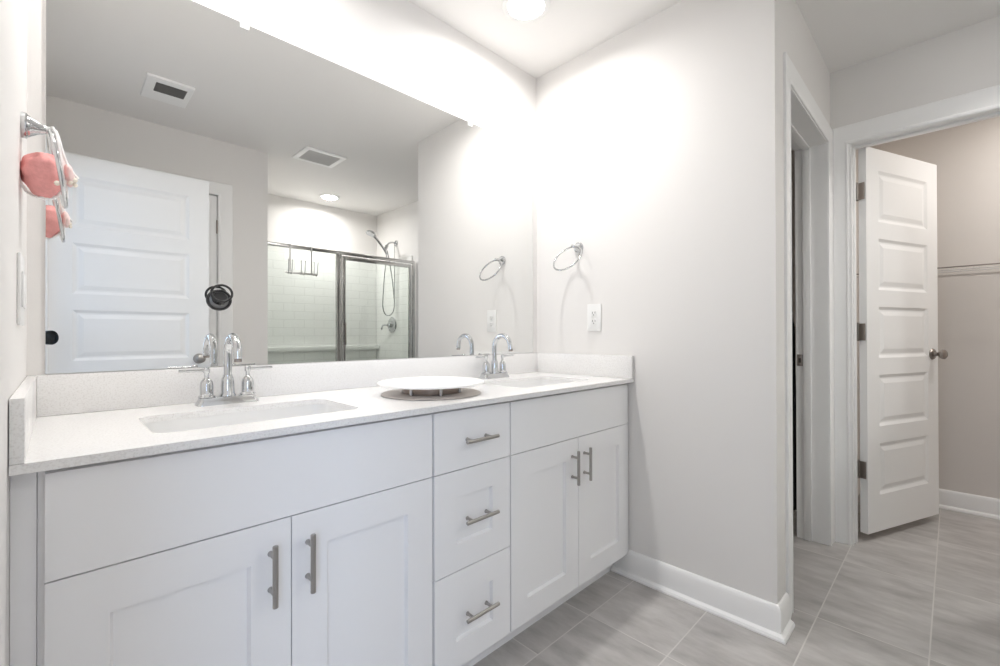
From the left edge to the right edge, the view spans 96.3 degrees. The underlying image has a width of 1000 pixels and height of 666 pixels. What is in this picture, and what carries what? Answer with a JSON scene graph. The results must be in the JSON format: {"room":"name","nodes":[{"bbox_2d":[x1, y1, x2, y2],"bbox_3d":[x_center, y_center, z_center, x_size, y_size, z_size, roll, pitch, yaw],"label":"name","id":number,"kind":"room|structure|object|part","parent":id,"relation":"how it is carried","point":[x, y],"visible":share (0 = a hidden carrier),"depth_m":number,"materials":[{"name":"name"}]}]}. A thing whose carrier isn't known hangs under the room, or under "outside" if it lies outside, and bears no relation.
{"room":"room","nodes":[
{"label":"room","id":0,"kind":"room"},
{"bbox_2d":[0,0,26,665],"bbox_3d":[-0.052,-0.149,-0.108,0.120,2.440,3.198,0,0,-45],"label":"wall","id":1,"kind":"structure","parent":0,"point":[13,13],"depth_m":0.68,"materials":[{"name":"white paint"}]},
{"bbox_2d":[17,252,26,325],"bbox_3d":[-0.915,-0.081,0.858,0.009,0.132,0.120,0,0,-45],"label":"switch plate","id":2,"kind":"object","parent":1,"relation":"attached to","point":[21,277],"visible":1,"depth_m":0.82,"materials":[{"name":"white plastic"}]},
{"bbox_2d":[20,112,67,208],"bbox_3d":[-0.933,-0.352,0.919,0.068,0.180,0.156,0,0,-45],"label":"towel ring","id":3,"kind":"object","parent":1,"relation":"attached to","point":[29,127],"visible":0.95,"depth_m":0.89,"materials":[{"name":"silver metal"}]},
{"bbox_3d":[-0.936,-0.416,0.917,0.036,0.039,0.039,0,0,-45],"label":"post","id":4,"kind":"part","parent":3,"relation":"part of","materials":[{"name":"silver metal"}]},
{"bbox_2d":[20,126,78,199],"bbox_3d":[-0.923,-0.347,0.914,0.086,0.156,0.090,0,0,-21],"label":"cloth","id":5,"kind":"object","parent":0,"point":[38,170],"visible":0.94,"depth_m":0.89,"materials":[{"name":"pink fabric"}]},
{"bbox_2d":[26,0,536,517],"bbox_3d":[-0.749,-0.140,1.536,6.893,2.440,0.120,0,0,-45],"label":"wall","id":6,"kind":"structure","parent":0,"point":[399,45],"depth_m":1.75,"materials":[{"name":"white paint"}]},
{"bbox_2d":[37,353,536,416],"bbox_3d":[-0.461,0.153,1.720,1.832,0.100,0.016,0,0,-45],"label":"backsplash","id":7,"kind":"structure","parent":6,"relation":"attached to","point":[57,394],"depth_m":1.36,"materials":[{"name":"stone"}]},
{"bbox_2d":[45,0,532,373],"bbox_3d":[-0.467,-0.438,1.723,1.800,1.080,0.010,0,0,-45],"label":"wall mirror","id":8,"kind":"object","parent":6,"relation":"attached to","point":[345,214],"visible":0.99,"depth_m":1.42,"materials":[{"name":"silver mirror"}]},
{"bbox_2d":[206,284,232,310],"bbox_3d":[-0.831,-0.106,1.332,0.066,0.078,0.040,0,0,-45],"label":"holder","id":9,"kind":"object","parent":8,"relation":"attached to","point":[218,299],"visible":1,"depth_m":1.33,"materials":[{"name":"black metal"}]},
{"bbox_2d":[209,292,228,307],"bbox_3d":[-0.843,-0.099,1.345,0.059,0.059,0.006,0,0,-45],"label":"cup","id":10,"kind":"object","parent":9,"relation":"on","point":[219,295],"depth_m":1.34,"materials":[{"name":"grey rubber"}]},
{"bbox_2d":[536,0,785,604],"bbox_3d":[0.628,-0.141,2.028,0.110,2.440,1.116,0,0,-45],"label":"wall","id":11,"kind":"structure","parent":0,"point":[660,144],"depth_m":1.82,"materials":[{"name":"white paint"}]},
{"bbox_2d":[553,242,582,270],"bbox_3d":[0.337,-0.367,2.143,0.143,0.153,0.156,0,0,-45],"label":"towel ring","id":12,"kind":"object","parent":11,"relation":"attached to","point":[578,247],"visible":1,"depth_m":2.16,"materials":[{"name":"silver metal"}]},
{"bbox_3d":[0.362,-0.418,2.168,0.047,0.039,0.039,0,0,-45],"label":"post","id":13,"kind":"part","parent":12,"relation":"part of","materials":[{"name":"silver metal"}]},
{"bbox_2d":[587,304,600,330],"bbox_3d":[0.447,-0.074,2.127,0.008,0.128,0.076,0,0,-45],"label":"wall outlet","id":14,"kind":"object","parent":11,"relation":"attached to","point":[593,310],"visible":1,"depth_m":2.12,"materials":[{"name":"white plastic"}]},
{"bbox_2d":[591,310,596,315],"bbox_3d":[0.445,-0.093,2.125,0.002,0.029,0.034,0,0,-45],"label":"receptacle","id":15,"kind":"object","parent":14,"relation":"attached to","point":[593,312],"depth_m":2.12,"materials":[{"name":"grey plastic"}]},
{"bbox_2d":[591,318,596,324],"bbox_3d":[0.445,-0.054,2.124,0.002,0.029,0.034,0,0,-45],"label":"receptacle","id":16,"kind":"object","parent":14,"relation":"attached to","point":[593,320],"depth_m":2.12,"materials":[{"name":"grey plastic"}]},
{"bbox_2d":[611,549,794,644],"bbox_3d":[0.793,1.021,1.837,0.139,0.113,0.684,0,0,-45],"label":"baseboard","id":17,"kind":"structure","parent":11,"relation":"attached to","point":[765,618],"depth_m":1.73,"materials":[{"name":"white wood"}]},
{"bbox_2d":[409,0,999,150],"bbox_3d":[0.372,-1.408,0.404,6.893,0.080,3.318,0,0,-45],"label":"ceiling","id":18,"kind":"structure","parent":0,"point":[846,33],"depth_m":1.97,"materials":[{"name":"white paint"}]},
{"bbox_2d":[502,0,549,21],"bbox_3d":[0.108,-1.353,1.857,0.200,0.016,0.200,0,0,-45],"label":"recessed light","id":19,"kind":"object","parent":18,"relation":"in","point":[518,10],"visible":1,"depth_m":1.87,"materials":[{"name":"white plastic"}]},
{"bbox_2d":[473,494,999,665],"bbox_3d":[1.348,1.115,1.351,4.166,0.080,3.318,0,0,-45],"label":"floor","id":20,"kind":"structure","parent":0,"point":[925,591],"depth_m":1.71,"materials":[{"name":"tile"}]},
{"bbox_2d":[10,413,431,665],"bbox_3d":[-0.645,0.648,1.144,0.798,0.859,0.570,0,0,-45],"label":"base cabinet","id":21,"kind":"object","parent":20,"relation":"on","point":[308,548],"visible":0.92,"depth_m":0.91,"materials":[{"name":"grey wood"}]},
{"bbox_3d":[-0.599,0.690,0.853,0.378,0.576,0.020,0,0,-45],"label":"cabinet door","id":22,"kind":"part","parent":21,"relation":"part of","materials":[{"name":"white paint"}]},
{"bbox_3d":[-0.466,0.507,0.929,0.011,0.128,0.011,0,0,-45],"label":"handle","id":23,"kind":"part","parent":21,"relation":"part of","materials":[{"name":"silver metal"}]},
{"bbox_3d":[-0.410,0.507,0.984,0.011,0.128,0.011,0,0,-45],"label":"handle","id":24,"kind":"part","parent":21,"relation":"part of","materials":[{"name":"silver metal"}]},
{"bbox_2d":[9,372,633,475],"bbox_3d":[-0.269,0.209,1.526,1.867,0.016,0.562,0,0,-45],"label":"countertop","id":25,"kind":"structure","parent":21,"relation":"on","point":[68,440],"depth_m":1.04,"materials":[{"name":"stone"}]},
{"bbox_2d":[9,375,36,464],"bbox_3d":[-0.927,0.150,0.876,0.016,0.100,0.562,0,0,-45],"label":"side splash","id":26,"kind":"object","parent":25,"relation":"on","point":[23,403],"visible":1,"depth_m":0.68,"materials":[{"name":"stone"}]},
{"bbox_2d":[178,333,271,406],"bbox_3d":[-0.782,0.101,1.289,0.181,0.202,0.163,0,0,-3],"label":"faucet","id":27,"kind":"object","parent":25,"relation":"on","point":[227,395],"visible":1,"depth_m":1.28,"materials":[{"name":"silver metal"}]},
{"bbox_3d":[-0.844,0.105,1.231,0.009,0.009,0.066,0,0,40],"label":"lever","id":28,"kind":"part","parent":27,"relation":"part of","materials":[{"name":"silver metal"}]},
{"bbox_3d":[-0.823,0.138,1.257,0.042,0.084,0.042,0,0,-45],"label":"handle","id":29,"kind":"part","parent":27,"relation":"part of","materials":[{"name":"silver metal"}]},
{"bbox_3d":[-0.786,0.191,1.293,0.156,0.022,0.054,0,0,-45],"label":"plate","id":30,"kind":"part","parent":27,"relation":"part of","materials":[{"name":"silver metal"}]},
{"bbox_3d":[-0.750,0.063,1.257,0.021,0.127,0.123,0,0,-45],"label":"spout","id":31,"kind":"part","parent":27,"relation":"part of","materials":[{"name":"silver metal"}]},
{"bbox_3d":[-0.749,0.139,1.330,0.042,0.084,0.042,0,0,-45],"label":"handle","id":32,"kind":"part","parent":27,"relation":"part of","materials":[{"name":"silver metal"}]},
{"bbox_3d":[-0.723,0.105,1.351,0.066,0.009,0.009,0,0,-39],"label":"lever","id":33,"kind":"part","parent":27,"relation":"part of","materials":[{"name":"silver metal"}]},
{"bbox_2d":[144,404,345,432],"bbox_3d":[-0.614,0.293,1.129,0.492,0.152,0.312,0,0,-45],"label":"sink","id":34,"kind":"object","parent":25,"relation":"in","point":[178,425],"visible":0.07,"depth_m":1.22,"materials":[{"name":"white ceramic"}]},
{"bbox_2d":[377,376,483,399],"bbox_3d":[-0.228,0.180,1.491,0.351,0.042,0.351,0,0,-45],"label":"turntable","id":35,"kind":"object","parent":25,"relation":"on","point":[421,387],"visible":1,"depth_m":1.42,"materials":[{"name":"white"}]},
{"bbox_2d":[377,376,483,389],"bbox_3d":[-0.228,0.164,1.491,0.351,0.009,0.351,0,0,-45],"label":"tray","id":36,"kind":"object","parent":35,"relation":"on","point":[421,382],"depth_m":1.43,"materials":[{"name":"white"}]},
{"bbox_3d":[-0.228,0.200,1.493,0.327,0.003,0.327,0,0,-45],"label":"plate","id":37,"kind":"part","parent":35,"relation":"part of","materials":[{"name":"grey"}]},
{"bbox_2d":[476,333,513,378],"bbox_3d":[-0.021,0.102,2.041,0.181,0.202,0.163,0,0,-3],"label":"faucet","id":38,"kind":"object","parent":25,"relation":"on","point":[494,373],"visible":1,"depth_m":2.03,"materials":[{"name":"silver metal"}]},
{"bbox_3d":[-0.062,0.140,2.009,0.042,0.084,0.042,0,0,-45],"label":"handle","id":39,"kind":"part","parent":38,"relation":"part of","materials":[{"name":"silver metal"}]},
{"bbox_3d":[-0.025,0.193,2.045,0.156,0.022,0.054,0,0,-45],"label":"plate","id":40,"kind":"part","parent":38,"relation":"part of","materials":[{"name":"silver metal"}]},
{"bbox_3d":[0.011,0.065,2.009,0.021,0.127,0.123,0,0,-45],"label":"spout","id":41,"kind":"part","parent":38,"relation":"part of","materials":[{"name":"silver metal"}]},
{"bbox_3d":[0.012,0.140,2.082,0.042,0.084,0.042,0,0,-45],"label":"handle","id":42,"kind":"part","parent":38,"relation":"part of","materials":[{"name":"silver metal"}]},
{"bbox_2d":[495,379,573,387],"bbox_3d":[0.150,0.294,1.884,0.492,0.152,0.312,0,0,-45],"label":"sink","id":43,"kind":"object","parent":25,"relation":"in","point":[542,382],"visible":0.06,"depth_m":2.07,"materials":[{"name":"white ceramic"}]},
{"bbox_2d":[537,353,633,378],"bbox_3d":[0.389,0.153,2.176,0.018,0.100,0.562,0,0,-45],"label":"side splash","id":44,"kind":"object","parent":25,"relation":"on","point":[615,366],"visible":1,"depth_m":2.13,"materials":[{"name":"stone"}]},
{"bbox_3d":[-0.329,0.691,1.120,0.376,0.576,0.020,0,0,-45],"label":"cabinet door","id":45,"kind":"part","parent":21,"relation":"part of","materials":[{"name":"white paint"}]},
{"bbox_2d":[429,401,509,665],"bbox_3d":[-0.251,0.650,1.534,0.308,0.858,0.570,0,0,-45],"label":"base cabinet","id":46,"kind":"object","parent":20,"relation":"on","point":[470,477],"visible":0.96,"depth_m":1.34,"materials":[{"name":"grey wood"}]},
{"bbox_3d":[-0.096,0.600,1.378,0.308,0.760,0.018,0,0,-45],"label":"frame","id":47,"kind":"part","parent":46,"relation":"part of","materials":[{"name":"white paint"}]},
{"bbox_3d":[-0.083,0.314,1.366,0.302,0.173,0.020,0,0,-45],"label":"drawer","id":48,"kind":"part","parent":46,"relation":"part of","materials":[{"name":"white paint"}]},
{"bbox_3d":[-0.082,0.549,1.365,0.302,0.292,0.020,0,0,-45],"label":"drawer","id":49,"kind":"part","parent":46,"relation":"part of","materials":[{"name":"white paint"}]},
{"bbox_3d":[-0.082,0.839,1.364,0.302,0.281,0.020,0,0,-45],"label":"drawer","id":50,"kind":"part","parent":46,"relation":"part of","materials":[{"name":"white paint"}]},
{"bbox_3d":[-0.049,0.836,1.339,0.128,0.011,0.011,0,0,-45],"label":"handle","id":51,"kind":"part","parent":46,"relation":"part of","materials":[{"name":"silver metal"}]},
{"bbox_3d":[-0.049,0.552,1.340,0.128,0.011,0.011,0,0,-45],"label":"handle","id":52,"kind":"part","parent":46,"relation":"part of","materials":[{"name":"silver metal"}]},
{"bbox_3d":[-0.050,0.318,1.341,0.128,0.011,0.011,0,0,-45],"label":"handle","id":53,"kind":"part","parent":46,"relation":"part of","materials":[{"name":"silver metal"}]},
{"bbox_2d":[494,384,627,650],"bbox_3d":[0.130,0.651,1.909,0.758,0.858,0.570,0,0,-45],"label":"base cabinet","id":54,"kind":"object","parent":20,"relation":"on","point":[569,450],"visible":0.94,"depth_m":1.68,"materials":[{"name":"grey wood"}]},
{"bbox_3d":[0.163,0.692,1.606,0.374,0.576,0.020,0,0,-45],"label":"cabinet door","id":55,"kind":"part","parent":54,"relation":"part of","materials":[{"name":"white paint"}]},
{"bbox_3d":[0.284,0.601,1.753,0.758,0.760,0.018,0,0,-45],"label":"frame","id":56,"kind":"part","parent":54,"relation":"part of","materials":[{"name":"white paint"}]},
{"bbox_3d":[0.296,0.508,1.681,0.011,0.128,0.011,0,0,-45],"label":"handle","id":57,"kind":"part","parent":54,"relation":"part of","materials":[{"name":"silver metal"}]},
{"bbox_3d":[0.352,0.508,1.737,0.011,0.128,0.011,0,0,-45],"label":"handle","id":58,"kind":"part","parent":54,"relation":"part of","materials":[{"name":"silver metal"}]},
{"bbox_3d":[0.431,0.693,1.871,0.375,0.576,0.020,0,0,-45],"label":"cabinet door","id":59,"kind":"part","parent":54,"relation":"part of","materials":[{"name":"white paint"}]},
{"bbox_2d":[783,0,859,494],"bbox_3d":[1.708,-0.142,2.412,1.966,2.440,0.135,0,0,-45],"label":"wall","id":60,"kind":"structure","parent":0,"point":[799,43],"depth_m":2.04,"materials":[{"name":"white paint"}]},
{"bbox_2d":[783,52,999,618],"bbox_3d":[1.709,0.006,1.773,1.037,2.139,1.052,0,0,-45],"label":"door frame","id":61,"kind":"structure","parent":60,"relation":"attached to","point":[809,145],"depth_m":2.29,"materials":[{"name":"white wood"}]},
{"bbox_3d":[1.580,0.143,2.359,0.002,0.060,0.026,0,0,-45],"label":"strike plate","id":62,"kind":"part","parent":61,"relation":"part of","materials":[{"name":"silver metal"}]},
{"bbox_2d":[856,147,947,533],"bbox_3d":[2.175,0.036,2.450,0.712,2.000,0.163,0,0,-22],"label":"door","id":63,"kind":"structure","parent":60,"relation":"in","point":[897,327],"depth_m":2.42,"materials":[{"name":"white wood"}]},
{"bbox_3d":[2.467,0.119,2.515,0.063,0.063,0.064,0,0,-23],"label":"knob","id":64,"kind":"part","parent":63,"relation":"part of","materials":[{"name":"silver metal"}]},
{"bbox_2d":[791,116,999,498],"bbox_3d":[2.833,-0.142,2.743,0.100,2.440,3.198,0,0,-45],"label":"wall","id":65,"kind":"structure","parent":0,"point":[966,157],"depth_m":2.70,"materials":[{"name":"white paint"}]},
{"bbox_2d":[857,263,999,276],"bbox_3d":[2.838,-0.250,2.452,0.304,0.259,1.580,0,0,-45],"label":"wire shelf","id":66,"kind":"object","parent":65,"relation":"attached to","point":[954,269],"visible":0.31,"depth_m":2.57,"materials":[{"name":"grey metal"}]},
{"bbox_2d":[939,489,999,519],"bbox_3d":[3.145,1.018,2.333,0.030,0.113,1.987,0,0,-45],"label":"baseboard","id":67,"kind":"structure","parent":65,"relation":"attached to","point":[978,505],"depth_m":2.67,"materials":[{"name":"white wood"}]},
{"bbox_2d":[830,15,999,128],"bbox_3d":[2.144,-0.144,1.995,0.100,2.440,1.072,0,0,-45],"label":"wall","id":68,"kind":"structure","parent":0,"point":[964,60],"depth_m":2.10,"materials":[{"name":"white paint"}]},
{"bbox_3d":[1.508,-0.451,2.522,0.064,0.041,0.041,0,0,-45],"label":"robe hook","id":69,"kind":"object","parent":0,"visible":0},
{"bbox_2d":[792,315,796,509],"bbox_3d":[1.499,0.263,2.509,0.091,1.374,0.307,0,0,-45],"label":"bathrobe","id":70,"kind":"object","parent":69,"relation":"hanging from","point":[793,325],"visible":0.1,"depth_m":2.40,"materials":[{"name":"black fabric"}]}
]}

